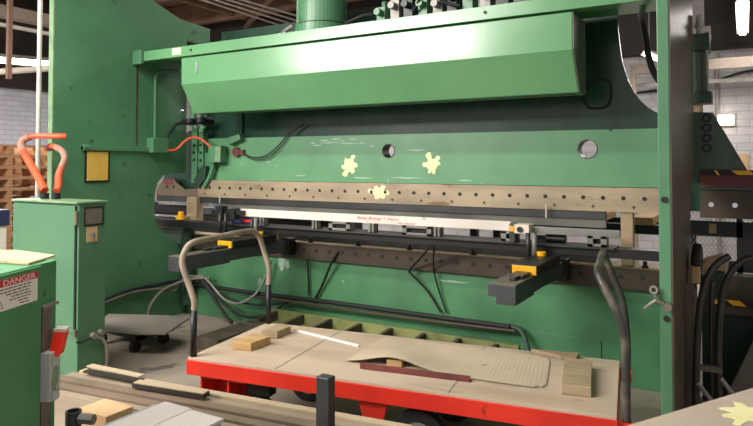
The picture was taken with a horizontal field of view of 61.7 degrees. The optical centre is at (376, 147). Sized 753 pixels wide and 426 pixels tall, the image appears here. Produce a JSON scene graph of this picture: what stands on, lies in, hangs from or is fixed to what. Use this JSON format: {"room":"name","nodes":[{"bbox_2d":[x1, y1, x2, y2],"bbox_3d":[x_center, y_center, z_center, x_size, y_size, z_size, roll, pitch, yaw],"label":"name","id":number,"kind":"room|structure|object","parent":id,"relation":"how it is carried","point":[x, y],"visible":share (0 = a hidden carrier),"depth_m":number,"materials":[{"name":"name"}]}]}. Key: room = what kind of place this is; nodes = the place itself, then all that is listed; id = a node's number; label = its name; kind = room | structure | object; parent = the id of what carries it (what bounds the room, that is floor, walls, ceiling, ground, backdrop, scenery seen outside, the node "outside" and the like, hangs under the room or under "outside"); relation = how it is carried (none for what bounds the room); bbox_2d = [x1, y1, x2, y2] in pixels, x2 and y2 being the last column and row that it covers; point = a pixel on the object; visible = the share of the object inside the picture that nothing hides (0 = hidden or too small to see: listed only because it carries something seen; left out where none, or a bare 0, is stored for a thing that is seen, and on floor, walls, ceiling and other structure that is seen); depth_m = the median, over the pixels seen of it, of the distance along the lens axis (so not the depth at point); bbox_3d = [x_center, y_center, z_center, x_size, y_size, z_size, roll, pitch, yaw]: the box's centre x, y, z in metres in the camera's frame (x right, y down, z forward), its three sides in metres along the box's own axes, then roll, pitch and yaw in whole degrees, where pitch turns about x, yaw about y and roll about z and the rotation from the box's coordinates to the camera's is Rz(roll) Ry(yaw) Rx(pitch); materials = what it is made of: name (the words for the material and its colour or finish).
{"room":"metal workshop","nodes":[
{"label":"metal workshop","id":0,"kind":"room"},
{"bbox_2d":[0,87,47,235],"bbox_3d":[-8.031,-0.830,12.247,0.200,5.500,13.000,-1,-2,30],"label":"wall","id":1,"kind":"structure","parent":0,"point":[17,106],"depth_m":13.10,"materials":[{"name":"white brick"}]},
{"bbox_2d":[0,0,49,91],"bbox_3d":[-8.405,-2.282,11.229,0.180,2.050,10.800,-1,-2,30],"label":"trim","id":2,"kind":"structure","parent":1,"relation":"attached to","point":[24,43],"depth_m":13.01,"materials":[{"name":"metal"}]},
{"bbox_2d":[157,0,187,8],"bbox_3d":[-0.535,-3.511,6.314,19.200,0.150,12.200,-1,-2,30],"label":"ceiling","id":3,"kind":"structure","parent":0,"point":[174,3],"depth_m":14.22,"materials":[{"name":"brown wood"}]},
{"bbox_2d":[0,54,5,63],"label":"lamp","id":4,"kind":"object","parent":3,"relation":"hanging from","point":[2,56],"depth_m":8.84,"materials":[{"name":"beige"}]},
{"bbox_2d":[5,0,12,78],"bbox_3d":[-4.409,-2.112,7.586,0.050,2.580,0.050,-1,-2,30],"label":"bar","id":5,"kind":"object","parent":3,"relation":"hanging from","point":[9,8],"visible":1,"depth_m":7.55,"materials":[{"name":"brown metal"}]},
{"bbox_2d":[12,55,36,65],"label":"lamp","id":6,"kind":"object","parent":3,"relation":"hanging from","point":[24,60],"depth_m":8.99,"materials":[{"name":"beige"}]},
{"bbox_2d":[42,57,48,65],"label":"lamp","id":7,"kind":"object","parent":3,"relation":"hanging from","point":[45,61],"depth_m":9.14,"materials":[{"name":"beige"}]},
{"bbox_2d":[153,0,172,2],"bbox_3d":[1.199,-3.116,8.974,18.900,0.460,0.160,-1,-2,30],"label":"roof beam","id":8,"kind":"structure","parent":3,"relation":"attached to","point":[156,1],"depth_m":12.10,"materials":[{"name":"brown wood"}]},
{"bbox_2d":[0,4,48,27],"bbox_3d":[-6.403,-2.467,8.732,0.200,0.850,8.500,-1,-2,30],"label":"girder","id":9,"kind":"object","parent":8,"relation":"attached to","point":[21,15],"visible":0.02,"depth_m":9.99,"materials":[{"name":"brown wood"}]},
{"bbox_2d":[166,0,359,24],"bbox_3d":[2.107,-3.075,10.528,18.900,0.460,0.160,-1,-2,30],"label":"roof beam","id":10,"kind":"structure","parent":3,"relation":"attached to","point":[196,15],"depth_m":13.73,"materials":[{"name":"brown wood"}]},
{"bbox_2d":[177,0,256,22],"bbox_3d":[-5.615,-3.050,9.213,0.090,0.220,11.900,-1,-2,30],"label":"roof purlin","id":11,"kind":"structure","parent":10,"relation":"attached to","point":[199,3],"depth_m":13.02,"materials":[{"name":"brown wood"}]},
{"bbox_2d":[243,0,272,28],"bbox_3d":[-2.328,-2.713,12.543,0.078,0.078,3.292,1,-2,-22],"label":"brace","id":12,"kind":"object","parent":10,"relation":"attached to","point":[251,20],"visible":0.67,"depth_m":12.80,"materials":[{"name":"brown wood"}]},
{"bbox_2d":[201,0,277,24],"bbox_3d":[-2.866,-2.684,12.116,0.040,0.040,3.505,-1,-2,27],"label":"conduit","id":13,"kind":"object","parent":12,"relation":"attached to","point":[207,1],"visible":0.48,"depth_m":12.43,"materials":[{"name":"grey metal"}]},
{"bbox_2d":[214,0,289,22],"bbox_3d":[-2.655,-2.686,12.021,0.040,0.040,3.450,-1,-2,30],"label":"conduit","id":14,"kind":"object","parent":12,"relation":"attached to","point":[220,1],"visible":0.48,"depth_m":12.34,"materials":[{"name":"metal"}]},
{"bbox_2d":[227,0,296,20],"bbox_3d":[-2.444,-2.689,11.927,0.040,0.040,3.402,-1,-2,32],"label":"conduit","id":15,"kind":"object","parent":12,"relation":"attached to","point":[234,1],"visible":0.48,"depth_m":12.24,"materials":[{"name":"grey metal"}]},
{"bbox_2d":[241,0,296,16],"bbox_3d":[-2.233,-2.691,11.832,0.040,0.040,3.359,-1,-2,34],"label":"conduit","id":16,"kind":"object","parent":12,"relation":"attached to","point":[248,1],"visible":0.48,"depth_m":12.07,"materials":[{"name":"grey metal"}]},
{"bbox_2d":[692,0,711,39],"bbox_3d":[4.516,-1.829,8.849,0.320,2.120,0.250,-1,-2,30],"label":"steel column","id":17,"kind":"structure","parent":10,"relation":"attached to","point":[698,6],"depth_m":8.78,"materials":[{"name":"grey metal"}]},
{"bbox_2d":[641,12,656,61],"bbox_3d":[3.796,-2.273,8.500,0.160,2.211,1.000,-1,-2,40],"label":"lamp","id":18,"kind":"object","parent":3,"relation":"hanging from","point":[654,54],"visible":0.16,"depth_m":8.18,"materials":[{"name":"beige"}]},
{"bbox_2d":[735,0,749,34],"bbox_3d":[4.541,-2.480,7.838,0.140,1.831,2.000,-1,-2,30],"label":"lamp","id":19,"kind":"object","parent":3,"relation":"hanging from","point":[741,6],"visible":1,"depth_m":7.62,"materials":[{"name":"beige"}]},
{"bbox_3d":[-0.819,-3.207,5.522,18.900,0.460,0.160,-1,-2,30],"label":"roof beam","id":20,"kind":"structure","parent":3,"relation":"attached to","visible":0},
{"bbox_2d":[0,65,48,74],"bbox_3d":[-5.370,-1.688,7.698,5.526,2.453,0.231,0,-2,-15],"label":"pipe","id":21,"kind":"object","parent":20,"relation":"attached to","point":[31,69],"visible":0.22,"depth_m":7.91,"materials":[{"name":"white metal"}]},
{"bbox_2d":[0,22,48,35],"bbox_3d":[-5.374,-1.733,8.690,0.059,0.079,5.500,-1,-2,30],"label":"tube","id":22,"kind":"object","parent":20,"relation":"attached to","point":[16,27],"visible":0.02,"depth_m":9.13,"materials":[{"name":"white metal"}]},
{"bbox_2d":[104,261,752,425],"bbox_3d":[-2.119,1.788,5.247,21.000,0.100,19.000,-1,-2,30],"label":"floor","id":23,"kind":"structure","parent":0,"point":[166,362],"depth_m":4.91,"materials":[{"name":"concrete"}]},
{"bbox_2d":[0,209,9,249],"bbox_3d":[-4.429,1.214,6.612,0.890,1.120,0.640,-1,-2,30],"label":"storage bin","id":24,"kind":"object","parent":23,"relation":"on","point":[4,213],"visible":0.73,"depth_m":6.63,"materials":[{"name":"blue plastic"}]},
{"bbox_2d":[0,260,69,425],"bbox_3d":[-1.566,1.066,2.217,0.404,1.185,1.015,0,-2,7],"label":"control box","id":25,"kind":"object","parent":23,"relation":"on","point":[32,345],"visible":1,"depth_m":2.53,"materials":[{"name":"green paint"}]},
{"bbox_2d":[0,250,54,264],"bbox_3d":[-1.653,0.483,2.808,0.573,0.008,0.288,0,-2,18],"label":"sheet","id":26,"kind":"object","parent":25,"relation":"on","point":[6,256],"visible":1,"depth_m":2.76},
{"bbox_2d":[40,349,59,401],"bbox_3d":[-1.356,0.949,2.627,0.054,0.200,0.070,0,-2,7],"label":"switch","id":27,"kind":"object","parent":25,"relation":"attached to","point":[49,358],"depth_m":2.60,"materials":[{"name":"grey paint"}]},
{"bbox_2d":[51,365,57,389],"bbox_3d":[-1.337,0.949,2.620,0.004,0.120,0.038,0,-2,7],"label":"switch plate","id":28,"kind":"object","parent":25,"relation":"attached to","point":[54,368],"depth_m":2.61,"materials":[{"name":"metal"}]},
{"bbox_2d":[35,0,42,197],"bbox_3d":[-3.129,-0.837,5.848,0.042,5.180,0.042,-1,-2,30],"label":"post","id":29,"kind":"object","parent":23,"relation":"on","point":[40,2],"visible":0.48,"depth_m":5.83,"materials":[{"name":"white metal"}]},
{"bbox_2d":[11,193,108,374],"bbox_3d":[-2.396,1.037,4.756,0.848,1.375,0.261,-1,-2,30],"label":"cabinet","id":30,"kind":"object","parent":23,"relation":"on","point":[73,231],"visible":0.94,"depth_m":4.56,"materials":[{"name":"green metal"}]},
{"bbox_2d":[17,133,66,192],"bbox_3d":[-2.716,0.121,5.193,0.608,0.488,0.294,-1,-2,42],"label":"hose","id":31,"kind":"object","parent":30,"relation":"attached to","point":[21,145],"visible":1,"depth_m":5.20,"materials":[{"name":"orange rubber"}]},
{"bbox_2d":[45,143,67,192],"bbox_3d":[-2.562,0.158,5.061,0.125,0.397,0.490,1,-2,-35],"label":"hose","id":32,"kind":"object","parent":30,"relation":"attached to","point":[49,147],"visible":1,"depth_m":4.97,"materials":[{"name":"orange rubber"}]},
{"bbox_2d":[105,330,173,352],"bbox_3d":[-2.168,1.662,5.604,0.600,0.170,0.400,-1,-2,30],"label":"dolly","id":33,"kind":"object","parent":23,"relation":"on","point":[135,345],"depth_m":5.38,"materials":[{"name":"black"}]},
{"bbox_3d":[-2.141,1.569,5.613,0.400,0.014,0.320,-1,-2,30],"label":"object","id":34,"kind":"object","parent":33,"relation":"on","visible":0},
{"bbox_2d":[105,314,188,334],"bbox_3d":[-2.128,1.553,5.543,0.832,0.015,0.621,0,-2,6],"label":"plate","id":35,"kind":"object","parent":34,"relation":"on","point":[136,324],"visible":0.8,"depth_m":5.53,"materials":[{"name":"grey metal"}]},
{"bbox_2d":[189,322,259,356],"bbox_3d":[-1.236,1.645,5.326,0.310,0.190,0.620,-1,-2,30],"label":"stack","id":36,"kind":"object","parent":23,"relation":"on","point":[205,341],"visible":0.3,"depth_m":5.21,"materials":[{"name":"grey metal"}]},
{"bbox_2d":[54,364,411,425],"bbox_3d":[-0.970,1.310,3.043,2.121,0.740,0.894,-1,-2,30],"label":"bench","id":37,"kind":"object","parent":23,"relation":"on","point":[325,383],"depth_m":3.21,"materials":[{"name":"brown wood"}]},
{"bbox_2d":[65,408,96,425],"bbox_3d":[-1.317,1.244,2.800,0.138,0.140,0.068,0,-2,13],"label":"pipe stub","id":38,"kind":"object","parent":37,"relation":"on","point":[73,416],"visible":1,"depth_m":2.78,"materials":[{"name":"grey metal"}]},
{"bbox_2d":[80,398,132,425],"bbox_3d":[-1.315,1.290,3.058,0.210,0.060,0.150,-1,-2,30],"label":"wood block","id":39,"kind":"object","parent":37,"relation":"on","point":[106,410],"visible":0.61,"depth_m":3.03,"materials":[{"name":"wood"}]},
{"bbox_3d":[-0.938,1.263,2.664,0.300,0.094,0.250,-1,-2,30],"label":"support block","id":40,"kind":"object","parent":37,"relation":"on","visible":0},
{"bbox_2d":[101,404,220,425],"bbox_3d":[-1.000,1.198,2.575,0.415,0.030,0.590,-1,-2,30],"label":"sheet","id":41,"kind":"object","parent":40,"relation":"on","point":[153,404],"visible":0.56,"depth_m":2.79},
{"bbox_2d":[106,401,191,425],"bbox_3d":[-1.058,1.176,2.618,0.170,0.014,0.605,-1,-2,30],"label":"sheet","id":42,"kind":"object","parent":41,"relation":"on","point":[159,413],"visible":0.8,"depth_m":2.76,"materials":[{"name":"white paper"}]},
{"bbox_2d":[154,410,223,425],"bbox_3d":[-0.897,1.174,2.518,0.200,0.014,0.595,-1,-2,30],"label":"sheet","id":43,"kind":"object","parent":41,"relation":"on","point":[190,417],"visible":1,"depth_m":2.70,"materials":[{"name":"white paper"}]},
{"bbox_2d":[246,308,519,349],"bbox_3d":[-0.046,1.629,5.282,2.450,0.220,0.345,-1,-2,30],"label":"rack","id":44,"kind":"object","parent":23,"relation":"on","point":[287,317],"visible":0.33,"depth_m":5.44,"materials":[{"name":"green metal"}]},
{"bbox_2d":[271,320,343,330],"bbox_3d":[-0.047,1.624,5.280,2.410,0.030,0.260,-1,-2,30],"label":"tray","id":45,"kind":"object","parent":44,"relation":"on","point":[304,323],"depth_m":5.74,"materials":[{"name":"green metal"}]},
{"bbox_2d":[47,0,752,414],"bbox_3d":[-0.038,-0.066,4.943,6.850,3.609,1.908,-1,-2,30],"label":"press brake","id":46,"kind":"object","parent":23,"relation":"on","point":[487,110],"visible":0.98,"depth_m":5.20,"materials":[{"name":"green paint"}]},
{"bbox_2d":[155,208,362,232],"bbox_3d":[-2.110,1.338,8.498,4.250,0.970,0.660,-1,-2,30],"label":"machine part","id":47,"kind":"object","parent":46,"relation":"attached to","point":[207,216],"visible":0.02,"depth_m":7.69,"materials":[{"name":"black metal"}]},
{"bbox_2d":[643,285,672,311],"bbox_3d":[1.337,0.719,2.998,0.128,0.120,0.027,-1,-2,30],"label":"handle","id":48,"kind":"object","parent":46,"relation":"attached to","point":[667,306],"visible":1,"depth_m":2.99,"materials":[{"name":"silver metal"}]},
{"bbox_2d":[691,243,702,283],"bbox_3d":[1.887,0.683,3.711,0.052,0.224,0.291,-1,-2,30],"label":"glove","id":49,"kind":"object","parent":46,"relation":"attached to","point":[697,250],"visible":1,"depth_m":3.63,"materials":[{"name":"black rubber"}]},
{"bbox_2d":[699,253,728,302],"bbox_3d":[2.142,0.829,3.998,0.174,0.307,0.140,-1,-2,30],"label":"draped cloth","id":50,"kind":"object","parent":46,"relation":"hanging from","point":[718,276],"visible":0.36,"depth_m":3.95,"materials":[{"name":"brown fabric"}]},
{"bbox_2d":[699,170,752,174],"bbox_3d":[2.519,0.164,4.079,0.768,0.035,0.008,-1,-2,30],"label":"barrier tape","id":51,"kind":"object","parent":46,"relation":"attached to","point":[701,172],"visible":1,"depth_m":4.19,"materials":[{"name":"black plastic"}]},
{"bbox_2d":[715,299,752,307],"bbox_3d":[2.540,1.021,4.044,0.720,0.040,0.008,-1,-2,30],"label":"barrier tape","id":52,"kind":"object","parent":46,"relation":"attached to","point":[730,302],"visible":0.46,"depth_m":4.14,"materials":[{"name":"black plastic"}]},
{"bbox_2d":[179,228,631,425],"bbox_3d":[0.140,1.123,3.726,2.540,1.149,0.900,-1,-2,22],"label":"cart","id":53,"kind":"object","parent":23,"relation":"on","point":[293,361],"depth_m":3.43,"materials":[{"name":"brown wood"}]},
{"bbox_2d":[233,333,269,350],"bbox_3d":[-0.782,1.229,3.976,0.142,0.048,0.220,-1,-2,26],"label":"wood block","id":54,"kind":"object","parent":53,"relation":"on","point":[253,341],"visible":1,"depth_m":3.93,"materials":[{"name":"brown wood"}]},
{"bbox_2d":[261,323,290,338],"bbox_3d":[-0.665,1.236,4.238,0.125,0.048,0.218,-1,-2,21],"label":"wood block","id":55,"kind":"object","parent":53,"relation":"on","point":[279,330],"visible":0.87,"depth_m":4.19,"materials":[{"name":"beige wood"}]},
{"bbox_2d":[387,358,404,367],"bbox_3d":[0.112,1.224,3.597,0.090,0.038,0.070,-1,-2,21],"label":"wood block","id":56,"kind":"object","parent":53,"relation":"on","point":[393,362],"visible":0.73,"depth_m":3.57,"materials":[{"name":"brown wood"}]},
{"bbox_2d":[360,363,470,381],"bbox_3d":[0.206,1.224,3.444,0.625,0.030,0.040,-1,-2,21],"label":"bar","id":57,"kind":"object","parent":53,"relation":"on","point":[465,378],"visible":1,"depth_m":3.42,"materials":[{"name":"red metal"}]},
{"bbox_2d":[346,337,549,387],"bbox_3d":[0.451,1.214,3.691,1.125,0.060,0.560,-1,-2,23],"label":"sheet","id":58,"kind":"object","parent":53,"relation":"on","point":[519,369],"visible":0.99,"depth_m":3.64,"materials":[{"name":"cardboard"}]},
{"bbox_2d":[531,349,578,358],"bbox_3d":[1.064,1.236,3.756,0.280,0.024,0.089,0,-2,15],"label":"board","id":59,"kind":"object","parent":53,"relation":"on","point":[555,354],"visible":0.87,"depth_m":3.75,"materials":[{"name":"brown wood"}]},
{"bbox_2d":[562,358,591,396],"bbox_3d":[1.061,1.212,3.338,0.160,0.048,0.465,-1,-2,21],"label":"wood block","id":60,"kind":"object","parent":53,"relation":"on","point":[577,373],"visible":1,"depth_m":3.25,"materials":[{"name":"beige wood"}]},
{"bbox_2d":[618,418,631,425],"bbox_3d":[1.142,1.286,2.888,0.059,0.060,0.060,-1,-2,22],"label":"socket","id":61,"kind":"object","parent":53,"relation":"attached to","point":[621,421],"depth_m":2.87,"materials":[{"name":"red paint"}]},
{"bbox_2d":[621,368,631,381],"bbox_3d":[1.436,1.305,3.621,0.059,0.060,0.060,-1,-2,22],"label":"socket","id":62,"kind":"object","parent":53,"relation":"attached to","point":[630,368],"depth_m":3.59,"materials":[{"name":"red paint"}]},
{"bbox_2d":[470,217,696,303],"bbox_3d":[2.035,1.246,6.425,2.200,1.045,0.800,-1,-2,30],"label":"rack","id":63,"kind":"object","parent":23,"relation":"on","point":[614,223],"visible":0.02,"depth_m":5.96,"materials":[{"name":"metal"}]},
{"bbox_2d":[607,212,615,219],"bbox_3d":[2.259,0.684,6.308,0.120,0.068,0.900,-1,-2,30],"label":"bearer","id":64,"kind":"object","parent":63,"relation":"on","point":[610,215],"visible":0.21,"depth_m":6.38,"materials":[{"name":"brown wood"}]},
{"bbox_2d":[634,213,658,225],"bbox_3d":[2.631,0.679,6.091,0.180,0.068,0.900,-1,-2,30],"label":"wood block","id":65,"kind":"object","parent":63,"relation":"on","point":[650,219],"visible":0.64,"depth_m":5.72,"materials":[{"name":"brown wood"}]},
{"bbox_2d":[628,388,752,425],"bbox_3d":[1.358,1.246,1.763,1.900,0.802,0.850,1,-2,-29],"label":"work table","id":66,"kind":"object","parent":23,"relation":"on","point":[736,409],"visible":1,"depth_m":2.01,"materials":[{"name":"beige wood"}]},
{"bbox_2d":[630,56,752,264],"bbox_3d":[5.854,0.263,8.528,4.500,3.120,0.080,-1,-2,30],"label":"girder","id":67,"kind":"object","parent":23,"relation":"on","point":[745,61],"visible":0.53,"depth_m":9.10,"materials":[{"name":"beige metal"}]},
{"bbox_2d":[637,77,752,247],"bbox_3d":[5.983,0.399,8.745,4.500,2.860,0.050,-1,-2,30],"label":"girder","id":68,"kind":"object","parent":23,"relation":"on","point":[738,79],"visible":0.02,"depth_m":9.29,"materials":[{"name":"metal"}]},
{"bbox_2d":[690,211,752,272],"bbox_3d":[2.929,1.088,4.510,1.360,1.260,0.050,-1,-2,30],"label":"guard","id":69,"kind":"object","parent":23,"relation":"on","point":[741,230],"visible":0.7,"depth_m":4.69,"materials":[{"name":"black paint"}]},
{"bbox_2d":[692,253,752,405],"bbox_3d":[1.901,1.136,3.475,0.327,1.111,0.369,-1,-2,30],"label":"hand truck","id":70,"kind":"object","parent":23,"relation":"on","point":[716,380],"visible":0.88,"depth_m":3.47,"materials":[{"name":"grey metal"}]},
{"bbox_2d":[726,342,752,395],"bbox_3d":[2.405,1.273,3.736,0.750,0.850,0.333,-1,-2,30],"label":"leaning board","id":71,"kind":"object","parent":23,"relation":"on","point":[743,380],"visible":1,"depth_m":3.80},
{"bbox_3d":[-5.224,1.748,8.361,1.200,0.142,1.200,-1,-2,30],"label":"pallet","id":72,"kind":"object","parent":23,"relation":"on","visible":0},
{"bbox_3d":[-5.224,1.607,8.364,1.200,0.142,1.200,-1,-2,30],"label":"pallet","id":73,"kind":"object","parent":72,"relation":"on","visible":0},
{"bbox_3d":[-5.224,1.465,8.368,1.200,0.142,1.200,-1,-2,30],"label":"pallet","id":74,"kind":"object","parent":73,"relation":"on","visible":0},
{"bbox_2d":[6,236,12,249],"bbox_3d":[-5.224,1.323,8.372,1.200,0.142,1.200,-1,-2,30],"label":"pallet","id":75,"kind":"object","parent":74,"relation":"on","point":[8,247],"visible":0.08,"depth_m":8.08,"materials":[{"name":"brown wood"}]},
{"bbox_2d":[6,226,12,244],"bbox_3d":[-5.224,1.181,8.376,1.200,0.142,1.200,-1,-2,30],"label":"pallet","id":76,"kind":"object","parent":75,"relation":"on","point":[9,237],"visible":0.18,"depth_m":8.07,"materials":[{"name":"brown wood"}]},
{"bbox_2d":[6,218,12,233],"bbox_3d":[-5.224,1.039,8.379,1.200,0.142,1.200,-1,-2,30],"label":"pallet","id":77,"kind":"object","parent":76,"relation":"on","point":[9,227],"visible":0.12,"depth_m":8.08,"materials":[{"name":"brown wood"}]},
{"bbox_2d":[10,208,12,221],"bbox_3d":[-5.224,0.897,8.383,1.200,0.142,1.200,-1,-2,30],"label":"pallet","id":78,"kind":"object","parent":77,"relation":"on","point":[11,212],"visible":0.03,"depth_m":8.10,"materials":[{"name":"brown wood"}]},
{"bbox_2d":[0,197,24,210],"bbox_3d":[-5.224,0.755,8.387,1.200,0.142,1.200,-1,-2,30],"label":"pallet","id":79,"kind":"object","parent":78,"relation":"on","point":[5,204],"visible":0.25,"depth_m":8.09,"materials":[{"name":"brown wood"}]},
{"bbox_2d":[0,188,40,200],"bbox_3d":[-5.224,0.613,8.390,1.200,0.142,1.200,-1,-2,30],"label":"pallet","id":80,"kind":"object","parent":79,"relation":"on","point":[6,194],"visible":0.46,"depth_m":8.33,"materials":[{"name":"brown wood"}]},
{"bbox_2d":[0,177,46,188],"bbox_3d":[-5.224,0.471,8.394,1.200,0.142,1.200,-1,-2,30],"label":"pallet","id":81,"kind":"object","parent":80,"relation":"on","point":[5,183],"visible":0.51,"depth_m":8.34,"materials":[{"name":"brown wood"}]},
{"bbox_2d":[0,167,46,177],"bbox_3d":[-5.224,0.329,8.398,1.200,0.142,1.200,-1,-2,30],"label":"pallet","id":82,"kind":"object","parent":81,"relation":"on","point":[5,172],"visible":0.6,"depth_m":8.29,"materials":[{"name":"brown wood"}]},
{"bbox_2d":[0,156,46,166],"bbox_3d":[-5.224,0.187,8.402,1.200,0.142,1.200,-1,-2,30],"label":"pallet","id":83,"kind":"object","parent":82,"relation":"on","point":[5,161],"visible":0.58,"depth_m":8.22,"materials":[{"name":"brown wood"}]},
{"bbox_2d":[0,145,47,155],"bbox_3d":[-5.224,0.045,8.405,1.200,0.142,1.200,-1,-2,30],"label":"pallet","id":84,"kind":"object","parent":83,"relation":"on","point":[5,150],"visible":0.51,"depth_m":8.32,"materials":[{"name":"brown wood"}]},
{"bbox_2d":[155,48,752,263],"bbox_3d":[2.578,-0.853,11.376,19.000,5.500,0.200,-1,-2,30],"label":"wall","id":85,"kind":"structure","parent":0,"point":[736,98],"depth_m":9.71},
{"bbox_2d":[187,0,752,57],"bbox_3d":[2.484,-2.382,11.234,18.980,1.850,0.190,-1,-2,30],"label":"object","id":86,"kind":"structure","parent":85,"relation":"attached to","point":[720,15],"depth_m":10.09,"materials":[{"name":"brown wood"}]},
{"bbox_2d":[637,69,752,93],"bbox_3d":[5.351,-1.030,9.586,2.802,0.297,0.036,-1,-2,30],"label":"cable","id":87,"kind":"object","parent":85,"relation":"attached to","point":[750,70],"visible":0.46,"depth_m":9.56,"materials":[{"name":"black rubber"}]},
{"bbox_2d":[714,53,721,253],"bbox_3d":[5.222,0.202,9.629,0.059,3.300,0.059,-1,-2,30],"label":"conduit","id":88,"kind":"object","parent":85,"relation":"attached to","point":[717,98],"visible":0.34,"depth_m":9.63,"materials":[{"name":"grey metal"}]},
{"bbox_2d":[718,114,734,125],"bbox_3d":[5.317,-0.419,9.589,0.240,0.180,0.100,-1,-2,30],"label":"wall lamp","id":89,"kind":"object","parent":85,"relation":"attached to","point":[723,119],"visible":0.81,"depth_m":9.55,"materials":[{"name":"beige"}]},
{"bbox_2d":[738,154,748,169],"bbox_3d":[5.434,0.350,9.542,0.350,0.500,0.030,-1,-2,30],"label":"notice board","id":90,"kind":"object","parent":85,"relation":"attached to","point":[744,157],"visible":0.14,"depth_m":9.46,"materials":[{"name":"cardboard"}]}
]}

